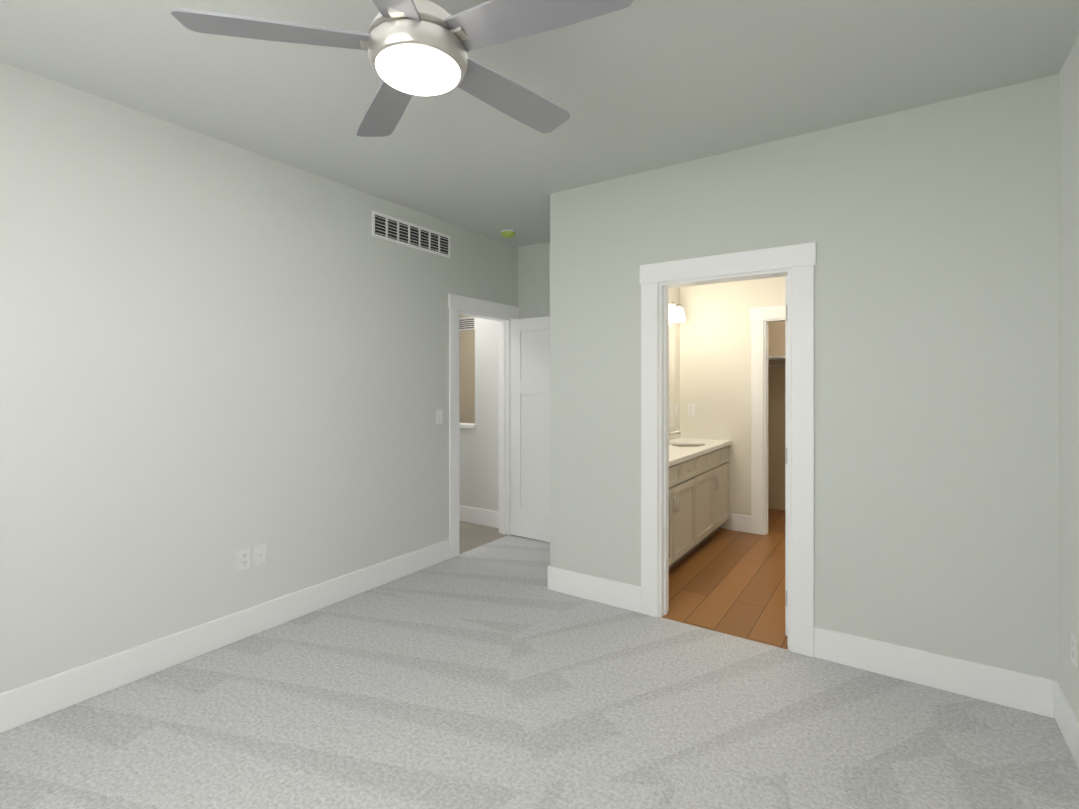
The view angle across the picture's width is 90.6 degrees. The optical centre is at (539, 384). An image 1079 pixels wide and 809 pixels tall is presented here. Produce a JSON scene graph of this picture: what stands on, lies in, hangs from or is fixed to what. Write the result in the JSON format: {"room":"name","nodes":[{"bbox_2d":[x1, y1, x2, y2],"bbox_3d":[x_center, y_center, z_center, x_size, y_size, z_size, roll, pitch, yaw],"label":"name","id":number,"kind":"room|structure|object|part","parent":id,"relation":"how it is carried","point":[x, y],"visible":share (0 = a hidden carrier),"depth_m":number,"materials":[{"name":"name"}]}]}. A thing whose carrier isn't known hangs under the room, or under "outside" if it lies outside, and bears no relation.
{"room":"empty bedroom","nodes":[
{"label":"empty bedroom","id":0,"kind":"room"},
{"bbox_2d":[0,61,517,692],"bbox_3d":[-1.665,0.051,3.088,0.120,2.740,5.040,0,0,34],"label":"wall","id":1,"kind":"structure","parent":0,"point":[216,355],"depth_m":2.77,"materials":[{"name":"paint"}]},
{"bbox_2d":[0,539,449,732],"bbox_3d":[-1.838,1.341,2.705,0.019,0.160,3.970,0,0,34],"label":"baseboard","id":2,"kind":"structure","parent":1,"relation":"attached to","point":[27,703],"depth_m":2.75,"materials":[{"name":"white wood"}]},
{"bbox_2d":[237,548,250,570],"bbox_3d":[-1.654,0.981,2.991,0.008,0.117,0.072,0,0,34],"label":"electrical outlet","id":3,"kind":"object","parent":1,"relation":"attached to","point":[243,559],"visible":1,"depth_m":2.99,"materials":[{"name":"white plastic"}]},
{"bbox_2d":[254,544,265,566],"bbox_3d":[-1.601,0.981,3.064,0.013,0.117,0.072,0,0,34],"label":"outlet","id":4,"kind":"object","parent":1,"relation":"attached to","point":[259,555],"visible":1,"depth_m":3.06,"materials":[{"name":"white plastic"}]},
{"bbox_2d":[372,210,449,257],"bbox_3d":[-0.947,-1.120,4.039,0.011,0.180,0.780,0,0,34],"label":"air vent","id":5,"kind":"object","parent":1,"relation":"in","point":[393,229],"visible":1,"depth_m":4.00,"materials":[{"name":"white metal"}]},
{"bbox_2d":[436,409,442,423],"bbox_3d":[-0.795,0.260,4.263,0.013,0.117,0.072,0,0,34],"label":"light switch","id":6,"kind":"object","parent":1,"relation":"attached to","point":[439,416],"visible":1,"depth_m":4.26,"materials":[{"name":"white plastic"}]},
{"bbox_2d":[448,293,518,558],"bbox_3d":[-0.520,0.340,4.777,0.146,2.160,0.960,0,0,34],"label":"door frame","id":7,"kind":"structure","parent":1,"relation":"attached to","point":[456,303],"depth_m":4.72,"materials":[{"name":"white wood"}]},
{"bbox_2d":[511,316,549,541],"bbox_3d":[0.012,0.401,4.829,0.694,2.014,0.149,0,0,36],"label":"bedroom door","id":8,"kind":"structure","parent":1,"relation":"in","point":[530,427],"depth_m":4.88,"materials":[{"name":"white wood"}]},
{"bbox_2d":[459,315,474,423],"bbox_3d":[-0.220,0.049,6.888,4.040,2.740,0.120,0,0,34],"label":"wall","id":9,"kind":"structure","parent":0,"point":[466,376],"depth_m":7.34,"materials":[{"name":"beige paint"}]},
{"bbox_2d":[459,317,474,330],"bbox_3d":[-1.022,-0.831,7.345,0.360,0.180,0.014,0,0,34],"label":"air vent","id":10,"kind":"object","parent":9,"relation":"in","point":[466,323],"visible":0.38,"depth_m":7.32,"materials":[{"name":"white metal"}]},
{"bbox_2d":[459,521,507,553],"bbox_3d":[-0.962,1.449,5.785,4.040,0.060,2.540,0,0,34],"label":"floor","id":11,"kind":"structure","parent":0,"point":[472,536],"depth_m":5.01,"materials":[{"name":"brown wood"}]},
{"bbox_2d":[459,242,549,511],"bbox_3d":[-0.961,0.049,5.723,4.110,2.740,0.120,0,0,34],"label":"wall","id":12,"kind":"structure","parent":0,"point":[486,414],"depth_m":5.34,"materials":[{"name":"white paint"}]},
{"bbox_2d":[459,423,474,427],"bbox_3d":[-1.645,0.432,6.184,2.460,0.035,0.170,0,0,34],"label":"half wall cap","id":13,"kind":"object","parent":12,"relation":"on","point":[466,425],"visible":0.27,"depth_m":5.50,"materials":[{"name":"white wood"}]},
{"bbox_2d":[459,505,498,527],"bbox_3d":[-1.517,1.339,6.018,2.858,0.160,0.015,0,0,34],"label":"baseboard","id":14,"kind":"structure","parent":12,"relation":"attached to","point":[489,518],"depth_m":5.38,"materials":[{"name":"white wood"}]},
{"bbox_2d":[0,534,1078,808],"bbox_3d":[-0.117,1.451,2.049,3.850,0.060,5.040,0,0,34],"label":"floor carpet","id":15,"kind":"object","parent":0,"point":[496,674],"visible":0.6,"depth_m":2.23,"materials":[{"name":"grey carpet"}]},
{"bbox_2d":[0,0,1078,246],"bbox_3d":[-0.665,-1.370,3.921,6.850,0.100,7.540,0,0,34],"label":"ceiling","id":16,"kind":"structure","parent":0,"point":[638,86],"depth_m":2.30,"materials":[{"name":"paint"}]},
{"bbox_2d":[171,0,632,136],"bbox_3d":[-0.343,-1.130,1.675,1.296,0.377,1.296,0,0,34],"label":"ceiling fan","id":17,"kind":"object","parent":16,"relation":"hanging from","point":[419,47],"visible":1,"depth_m":1.58,"materials":[{"name":"silver metal"}]},
{"bbox_3d":[-0.773,-1.050,1.591,0.460,0.041,0.460,0,0,34],"label":"blade","id":18,"kind":"part","parent":17,"relation":"part of","materials":[{"name":"silver metal"}]},
{"bbox_3d":[-0.572,-1.051,2.022,0.528,0.041,0.349,0,0,34],"label":"blade","id":19,"kind":"part","parent":17,"relation":"part of","materials":[{"name":"silver metal"}]},
{"bbox_3d":[-0.424,-1.050,1.268,0.349,0.041,0.528,0,0,34],"label":"blade","id":20,"kind":"part","parent":17,"relation":"part of","materials":[{"name":"silver metal"}]},
{"bbox_3d":[-0.099,-1.051,1.961,0.208,0.041,0.549,0,0,34],"label":"blade","id":21,"kind":"part","parent":17,"relation":"part of","materials":[{"name":"silver metal"}]},
{"bbox_3d":[-0.009,-1.050,1.503,0.549,0.041,0.208,0,0,34],"label":"blade","id":22,"kind":"part","parent":17,"relation":"part of","materials":[{"name":"grey wood"}]},
{"bbox_2d":[500,230,515,237],"bbox_3d":[-0.273,-1.299,4.622,0.132,0.042,0.132,0,0,34],"label":"smoke detector","id":23,"kind":"object","parent":16,"relation":"attached to","point":[507,233],"visible":1,"depth_m":4.58,"materials":[{"name":"green plastic"}]},
{"bbox_2d":[669,287,679,439],"bbox_3d":[1.152,0.050,5.183,0.140,2.740,3.420,0,0,34],"label":"wall","id":24,"kind":"structure","parent":0,"point":[674,294],"depth_m":5.41,"materials":[{"name":"paint"}]},
{"bbox_2d":[669,327,674,426],"bbox_3d":[0.860,-0.070,4.615,0.006,0.980,1.750,0,0,34],"label":"bathroom mirror","id":25,"kind":"object","parent":24,"relation":"attached to","point":[672,376],"visible":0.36,"depth_m":5.27,"materials":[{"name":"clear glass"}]},
{"bbox_2d":[669,302,684,321],"bbox_3d":[1.161,-0.688,4.924,0.163,0.165,0.800,0,0,34],"label":"sconce","id":26,"kind":"object","parent":24,"relation":"attached to","point":[676,313],"visible":0.35,"depth_m":5.01,"materials":[{"name":"white glass"}]},
{"bbox_2d":[662,508,787,649],"bbox_3d":[2.152,1.450,4.367,2.430,0.060,3.420,0,0,34],"label":"floor","id":27,"kind":"structure","parent":0,"point":[728,581],"depth_m":3.77,"materials":[{"name":"brown wood"}]},
{"bbox_2d":[669,444,730,569],"bbox_3d":[1.075,1.005,4.462,0.532,0.830,2.120,0,0,34],"label":"bathroom vanity","id":28,"kind":"object","parent":27,"relation":"on","point":[699,491],"depth_m":4.37,"materials":[{"name":"beige wood"}]},
{"bbox_2d":[669,438,730,463],"bbox_3d":[1.067,0.569,4.467,0.513,0.041,2.120,0,0,34],"label":"countertop","id":29,"kind":"structure","parent":28,"relation":"on","point":[676,453],"depth_m":4.63,"materials":[{"name":"white stone"}]},
{"bbox_2d":[669,430,680,443],"bbox_3d":[1.231,0.440,4.949,0.156,0.216,0.054,0,0,34],"label":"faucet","id":30,"kind":"object","parent":29,"relation":"on","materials":[{"name":"silver metal"}]},
{"bbox_2d":[681,444,696,447],"bbox_3d":[1.351,0.656,4.869,0.316,0.159,0.426,0,0,34],"label":"sink","id":31,"kind":"object","parent":29,"relation":"in","point":[682,445],"depth_m":5.05,"materials":[{"name":"white ceramic"}]},
{"bbox_2d":[680,276,785,529],"bbox_3d":[2.487,0.050,4.865,2.430,2.740,0.120,0,0,34],"label":"wall","id":32,"kind":"structure","parent":0,"point":[715,357],"depth_m":5.24,"materials":[{"name":"white paint"}]},
{"bbox_2d":[688,404,694,415],"bbox_3d":[1.542,0.260,5.423,0.072,0.117,0.008,0,0,34],"label":"outlet","id":33,"kind":"object","parent":32,"relation":"attached to","point":[691,409],"visible":1,"depth_m":5.42,"materials":[{"name":"white plastic"}]},
{"bbox_2d":[732,514,750,532],"bbox_3d":[2.074,1.340,3.789,1.906,0.160,2.126,0,0,34],"label":"baseboard","id":34,"kind":"structure","parent":32,"relation":"attached to","point":[741,523],"depth_m":5.14,"materials":[{"name":"white wood"}]},
{"bbox_2d":[750,305,784,534],"bbox_3d":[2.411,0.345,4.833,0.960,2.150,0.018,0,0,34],"label":"door frame","id":35,"kind":"structure","parent":32,"relation":"attached to","point":[759,316],"depth_m":5.05,"materials":[{"name":"white wood"}]},
{"bbox_2d":[768,321,784,509],"bbox_3d":[3.139,0.049,5.836,2.430,2.740,0.120,0,0,34],"label":"wall","id":36,"kind":"structure","parent":0,"point":[776,425],"depth_m":6.06,"materials":[{"name":"beige paint"}]},
{"bbox_2d":[768,364,784,366],"bbox_3d":[2.961,-0.201,5.570,2.418,0.030,0.030,0,0,34],"label":"closet rod","id":37,"kind":"object","parent":36,"relation":"attached to","point":[779,365],"depth_m":5.81,"materials":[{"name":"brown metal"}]},
{"bbox_2d":[768,356,784,359],"bbox_3d":[3.005,-0.290,5.636,2.420,0.020,0.358,0,0,34],"label":"closet shelf","id":38,"kind":"object","parent":36,"relation":"attached to","point":[775,357],"depth_m":5.77,"materials":[{"name":"white wood"}]},
{"bbox_2d":[550,74,1058,681],"bbox_3d":[1.174,0.051,3.036,2.570,2.740,0.120,0,0,34],"label":"wall","id":39,"kind":"structure","parent":0,"point":[932,230],"depth_m":2.60,"materials":[{"name":"paint"}]},
{"bbox_2d":[548,567,640,612],"bbox_3d":[0.355,1.341,3.505,0.670,0.160,0.015,0,0,34],"label":"baseboard","id":40,"kind":"structure","parent":39,"relation":"attached to","point":[606,591],"depth_m":3.49,"materials":[{"name":"white wood"}]},
{"bbox_2d":[640,242,815,656],"bbox_3d":[1.066,0.341,3.100,0.980,2.160,0.142,0,0,34],"label":"door frame","id":41,"kind":"structure","parent":39,"relation":"attached to","point":[799,260],"depth_m":2.96,"materials":[{"name":"white wood"}]},
{"bbox_2d":[785,276,787,635],"bbox_3d":[1.663,0.402,3.196,0.714,2.014,0.149,0,0,-38],"label":"bathroom door","id":42,"kind":"structure","parent":39,"relation":"in","point":[786,324],"depth_m":2.99,"materials":[{"name":"white wood"}]},
{"bbox_2d":[814,626,1047,716],"bbox_3d":[1.800,1.341,2.534,0.890,0.160,0.015,0,0,34],"label":"baseboard","id":43,"kind":"structure","parent":39,"relation":"attached to","point":[1017,690],"depth_m":2.49,"materials":[{"name":"white wood"}]},
{"bbox_2d":[1059,36,1078,718],"bbox_3d":[2.128,0.051,2.046,0.120,2.740,7.540,0,0,34],"label":"wall","id":44,"kind":"structure","parent":0,"point":[1069,356],"depth_m":2.13,"materials":[{"name":"paint"}]},
{"bbox_2d":[1048,679,1078,768],"bbox_3d":[1.116,1.342,0.666,0.019,0.160,3.880,0,0,34],"label":"baseboard","id":45,"kind":"structure","parent":44,"relation":"attached to","point":[1060,708],"depth_m":2.13,"materials":[{"name":"white wood"}]},
{"bbox_2d":[1071,631,1077,668],"bbox_3d":[2.058,1.021,2.057,0.008,0.117,0.072,0,0,34],"label":"electrical outlet","id":46,"kind":"object","parent":44,"relation":"attached to","point":[1074,649],"visible":1,"depth_m":2.04,"materials":[{"name":"white plastic"}]}
]}

